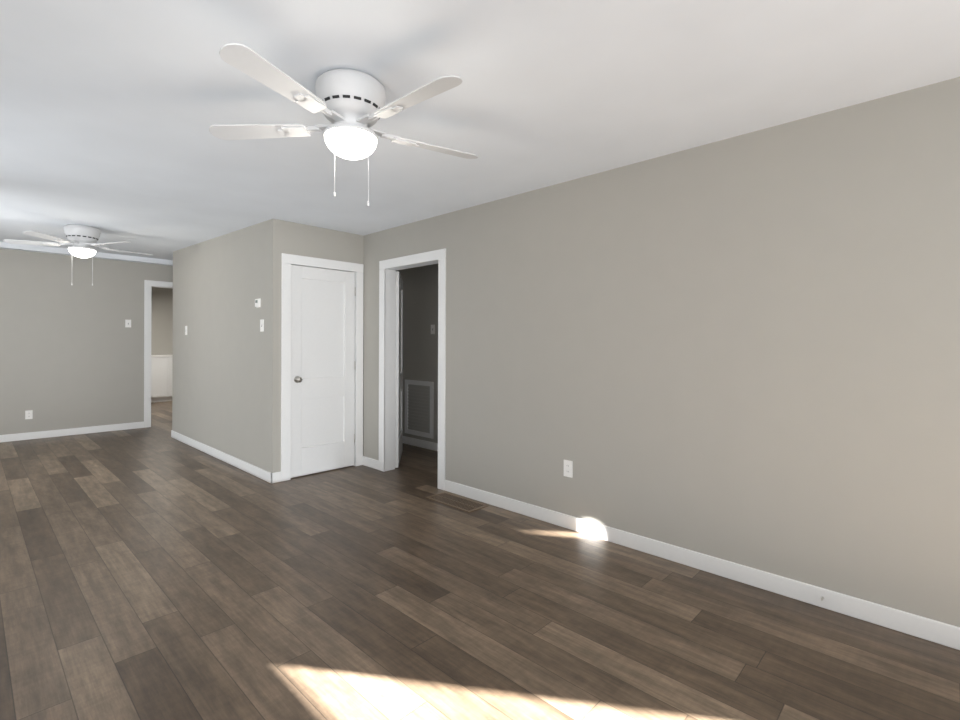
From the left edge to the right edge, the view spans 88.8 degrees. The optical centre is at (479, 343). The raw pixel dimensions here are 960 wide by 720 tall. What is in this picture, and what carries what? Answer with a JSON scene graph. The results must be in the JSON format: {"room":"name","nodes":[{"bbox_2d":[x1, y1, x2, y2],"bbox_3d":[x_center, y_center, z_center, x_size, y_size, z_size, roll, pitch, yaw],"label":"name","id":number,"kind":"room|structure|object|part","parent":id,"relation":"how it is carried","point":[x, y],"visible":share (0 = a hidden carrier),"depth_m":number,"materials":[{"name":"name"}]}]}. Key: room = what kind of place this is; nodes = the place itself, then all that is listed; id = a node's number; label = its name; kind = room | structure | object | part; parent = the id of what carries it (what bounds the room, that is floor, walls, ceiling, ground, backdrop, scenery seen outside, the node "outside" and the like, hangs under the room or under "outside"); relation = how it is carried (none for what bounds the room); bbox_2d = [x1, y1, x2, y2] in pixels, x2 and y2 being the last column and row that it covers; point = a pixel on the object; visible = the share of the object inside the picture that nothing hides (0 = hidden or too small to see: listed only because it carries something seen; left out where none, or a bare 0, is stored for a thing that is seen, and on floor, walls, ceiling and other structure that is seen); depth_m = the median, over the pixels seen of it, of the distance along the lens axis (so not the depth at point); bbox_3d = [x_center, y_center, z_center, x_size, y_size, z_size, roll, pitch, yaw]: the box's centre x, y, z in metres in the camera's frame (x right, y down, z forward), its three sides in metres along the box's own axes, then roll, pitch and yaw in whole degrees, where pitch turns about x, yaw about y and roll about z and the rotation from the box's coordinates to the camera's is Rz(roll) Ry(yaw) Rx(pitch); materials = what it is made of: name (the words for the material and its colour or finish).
{"room":"empty living room","nodes":[
{"label":"empty living room","id":0,"kind":"room"},
{"bbox_2d":[0,249,172,434],"bbox_3d":[-5.317,-0.144,7.336,0.120,2.850,5.220,0,0,44],"label":"wall","id":1,"kind":"structure","parent":0,"point":[71,356],"depth_m":6.83,"materials":[{"name":"paint"}]},
{"bbox_2d":[25,410,32,418],"bbox_3d":[-6.006,0.949,6.524,0.008,0.116,0.072,0,0,44],"label":"electrical outlet","id":2,"kind":"object","parent":1,"relation":"attached to","point":[28,414],"visible":1,"depth_m":6.53,"materials":[{"name":"white plastic"}]},
{"bbox_2d":[0,422,143,442],"bbox_3d":[-6.094,1.231,6.428,0.014,0.095,2.842,0,0,44],"label":"baseboard","id":3,"kind":"structure","parent":1,"relation":"attached to","point":[57,433],"depth_m":6.82,"materials":[{"name":"white wood"}]},
{"bbox_2d":[125,320,130,326],"bbox_3d":[-5.247,-0.298,7.311,0.016,0.116,0.072,0,0,44],"label":"light switch","id":4,"kind":"object","parent":1,"relation":"attached to","point":[127,323],"visible":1,"depth_m":7.31,"materials":[{"name":"white plastic"}]},
{"bbox_2d":[144,280,172,427],"bbox_3d":[-4.771,0.158,7.812,0.016,2.250,0.980,0,0,44],"label":"door frame","id":5,"kind":"structure","parent":1,"relation":"attached to","point":[148,284],"depth_m":7.48,"materials":[{"name":"white wood"}]},
{"bbox_2d":[151,287,172,354],"bbox_3d":[-7.875,-0.152,10.668,0.120,2.850,3.920,0,0,44],"label":"wall","id":6,"kind":"structure","parent":0,"point":[161,321],"depth_m":11.21,"materials":[{"name":"paint"}]},
{"bbox_2d":[172,220,267,470],"bbox_3d":[-3.073,-0.136,5.719,3.060,2.850,0.120,0,0,44],"label":"wall","id":7,"kind":"structure","parent":0,"point":[219,382],"depth_m":5.40,"materials":[{"name":"paint"}]},
{"bbox_2d":[171,430,280,483],"bbox_3d":[-3.048,1.242,5.654,3.194,0.095,0.094,0,0,44],"label":"baseboard","id":8,"kind":"structure","parent":7,"relation":"attached to","point":[265,475],"depth_m":5.20,"materials":[{"name":"white wood"}]},
{"bbox_2d":[255,298,260,307],"bbox_3d":[-2.155,-0.393,4.747,0.085,0.085,0.022,0,0,44],"label":"thermostat","id":9,"kind":"object","parent":7,"relation":"attached to","point":[257,303],"visible":1,"depth_m":4.72,"materials":[{"name":"white plastic"}]},
{"bbox_2d":[260,319,263,331],"bbox_3d":[-2.092,-0.172,4.691,0.072,0.116,0.016,0,0,44],"label":"light switch","id":10,"kind":"object","parent":7,"relation":"attached to","point":[261,325],"visible":1,"depth_m":4.68,"materials":[{"name":"white plastic"}]},
{"bbox_2d":[267,219,363,472],"bbox_3d":[-1.628,-0.131,4.932,0.120,2.850,0.973,0,0,44],"label":"wall","id":11,"kind":"structure","parent":0,"point":[288,237],"depth_m":4.59,"materials":[{"name":"paint"}]},
{"bbox_2d":[281,253,363,481],"bbox_3d":[-1.561,0.225,4.916,0.104,2.140,0.884,0,0,44],"label":"door","id":12,"kind":"structure","parent":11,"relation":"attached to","point":[288,260],"depth_m":4.91,"materials":[{"name":"white wood"}]},
{"bbox_3d":[-1.739,0.346,4.701,0.064,0.066,0.066,0,0,44],"label":"knob","id":13,"kind":"part","parent":12,"relation":"part of","materials":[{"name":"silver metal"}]},
{"bbox_2d":[291,264,355,465],"bbox_3d":[-1.600,0.259,4.956,0.128,2.070,0.748,0,0,44],"label":"door frame","id":14,"kind":"structure","parent":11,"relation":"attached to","point":[354,360],"depth_m":5.17,"materials":[{"name":"white wood"}]},
{"bbox_2d":[396,264,437,442],"bbox_3d":[-1.101,-0.129,6.565,7.050,2.850,0.120,0,0,44],"label":"wall","id":15,"kind":"structure","parent":0,"point":[420,318],"depth_m":6.13,"materials":[{"name":"paint"}]},
{"bbox_2d":[405,380,433,438],"bbox_3d":[-0.768,0.812,6.150,0.550,0.690,0.018,0,0,44],"label":"air vent","id":16,"kind":"object","parent":15,"relation":"in","point":[419,408],"visible":1,"depth_m":6.14,"materials":[{"name":"white metal"}]},
{"bbox_2d":[403,436,437,450],"bbox_3d":[-1.195,1.248,6.558,6.930,0.095,0.014,0,0,44],"label":"baseboard","id":17,"kind":"structure","parent":15,"relation":"attached to","point":[421,443],"depth_m":6.12,"materials":[{"name":"white wood"}]},
{"bbox_2d":[431,325,434,333],"bbox_3d":[-0.579,-0.172,5.975,0.072,0.116,0.016,0,0,44],"label":"light switch","id":18,"kind":"object","parent":15,"relation":"attached to","point":[432,329],"visible":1,"depth_m":5.97,"materials":[{"name":"white plastic"}]},
{"bbox_2d":[0,401,959,719],"bbox_3d":[-3.039,1.314,5.079,14.840,0.050,5.340,0,0,44],"label":"floor","id":19,"kind":"structure","parent":0,"point":[154,571],"depth_m":2.34,"materials":[{"name":"wood"}]},
{"bbox_2d":[151,355,170,401],"bbox_3d":[-7.375,0.784,10.659,0.618,0.980,0.984,0,0,44],"label":"base cabinet","id":20,"kind":"object","parent":19,"relation":"on","point":[161,378],"depth_m":10.68,"materials":[{"name":"white wood"}]},
{"bbox_2d":[171,355,172,400],"bbox_3d":[-6.797,0.786,11.265,0.618,0.980,0.926,0,0,44],"label":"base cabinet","id":21,"kind":"object","parent":19,"relation":"on","point":[171,355],"depth_m":10.82,"materials":[{"name":"white wood"}]},
{"bbox_2d":[425,492,488,512],"bbox_3d":[-0.195,1.296,4.020,0.520,0.006,0.220,0,0,44],"label":"floor vent","id":22,"kind":"object","parent":19,"relation":"in","point":[459,502],"visible":1,"depth_m":4.00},
{"bbox_2d":[0,0,959,259],"bbox_3d":[-3.030,-1.251,5.079,14.840,0.180,5.340,0,0,44],"label":"ceiling","id":23,"kind":"structure","parent":0,"point":[112,112],"depth_m":2.24,"materials":[{"name":"paint"}]},
{"bbox_2d":[4,224,151,285],"bbox_3d":[-4.176,-0.918,5.190,1.234,0.621,1.228,0,0,44],"label":"fan","id":24,"kind":"object","parent":23,"relation":"hanging from","point":[83,239],"visible":1,"depth_m":5.05,"materials":[{"name":"white metal"}]},
{"bbox_3d":[-4.179,-0.941,5.150,0.228,0.086,0.228,0,0,44],"label":"lamp shade","id":25,"kind":"part","parent":24,"relation":"part of","materials":[{"name":"white glass"}]},
{"bbox_2d":[0,242,172,265],"bbox_3d":[-5.678,-1.261,6.772,0.130,0.073,3.900,0,0,44],"label":"beam","id":26,"kind":"structure","parent":23,"relation":"attached to","point":[49,250],"depth_m":6.94,"materials":[{"name":"paint"}]},
{"bbox_2d":[209,43,477,205],"bbox_3d":[-0.538,-0.876,2.030,1.246,0.556,0.776,0,0,-13],"label":"fan","id":27,"kind":"object","parent":23,"relation":"hanging from","point":[350,105],"visible":1,"depth_m":2.06,"materials":[{"name":"white metal"}]},
{"bbox_3d":[-0.573,-0.867,2.175,0.228,0.086,0.228,0,0,44],"label":"lamp shade","id":28,"kind":"part","parent":27,"relation":"part of","materials":[{"name":"white glass"}]},
{"bbox_2d":[363,77,959,626],"bbox_3d":[-0.143,-0.126,4.272,9.300,2.850,0.120,0,0,44],"label":"wall","id":29,"kind":"structure","parent":0,"point":[743,349],"depth_m":2.69,"materials":[{"name":"paint"}]},
{"bbox_2d":[395,271,402,467],"bbox_3d":[-0.905,0.270,5.485,0.040,2.038,0.812,0,0,-6],"label":"hall door","id":30,"kind":"structure","parent":29,"relation":"in","point":[399,373],"depth_m":5.11,"materials":[{"name":"white wood"}]},
{"bbox_2d":[379,248,445,489],"bbox_3d":[-0.626,0.228,4.723,1.000,2.140,0.141,0,0,44],"label":"door frame","id":31,"kind":"structure","parent":29,"relation":"attached to","point":[439,255],"depth_m":4.96,"materials":[{"name":"white wood"}]},
{"bbox_2d":[564,460,572,477],"bbox_3d":[0.621,0.882,3.454,0.072,0.116,0.008,0,0,44],"label":"electrical outlet","id":32,"kind":"object","parent":29,"relation":"attached to","point":[568,468],"visible":1,"depth_m":3.45,"materials":[{"name":"white plastic"}]},
{"bbox_2d":[363,456,959,649],"bbox_3d":[0.958,1.256,3.127,6.120,0.095,0.014,0,0,44],"label":"baseboard","id":33,"kind":"structure","parent":29,"relation":"attached to","point":[938,632],"depth_m":2.67,"materials":[{"name":"white wood"}]}
]}

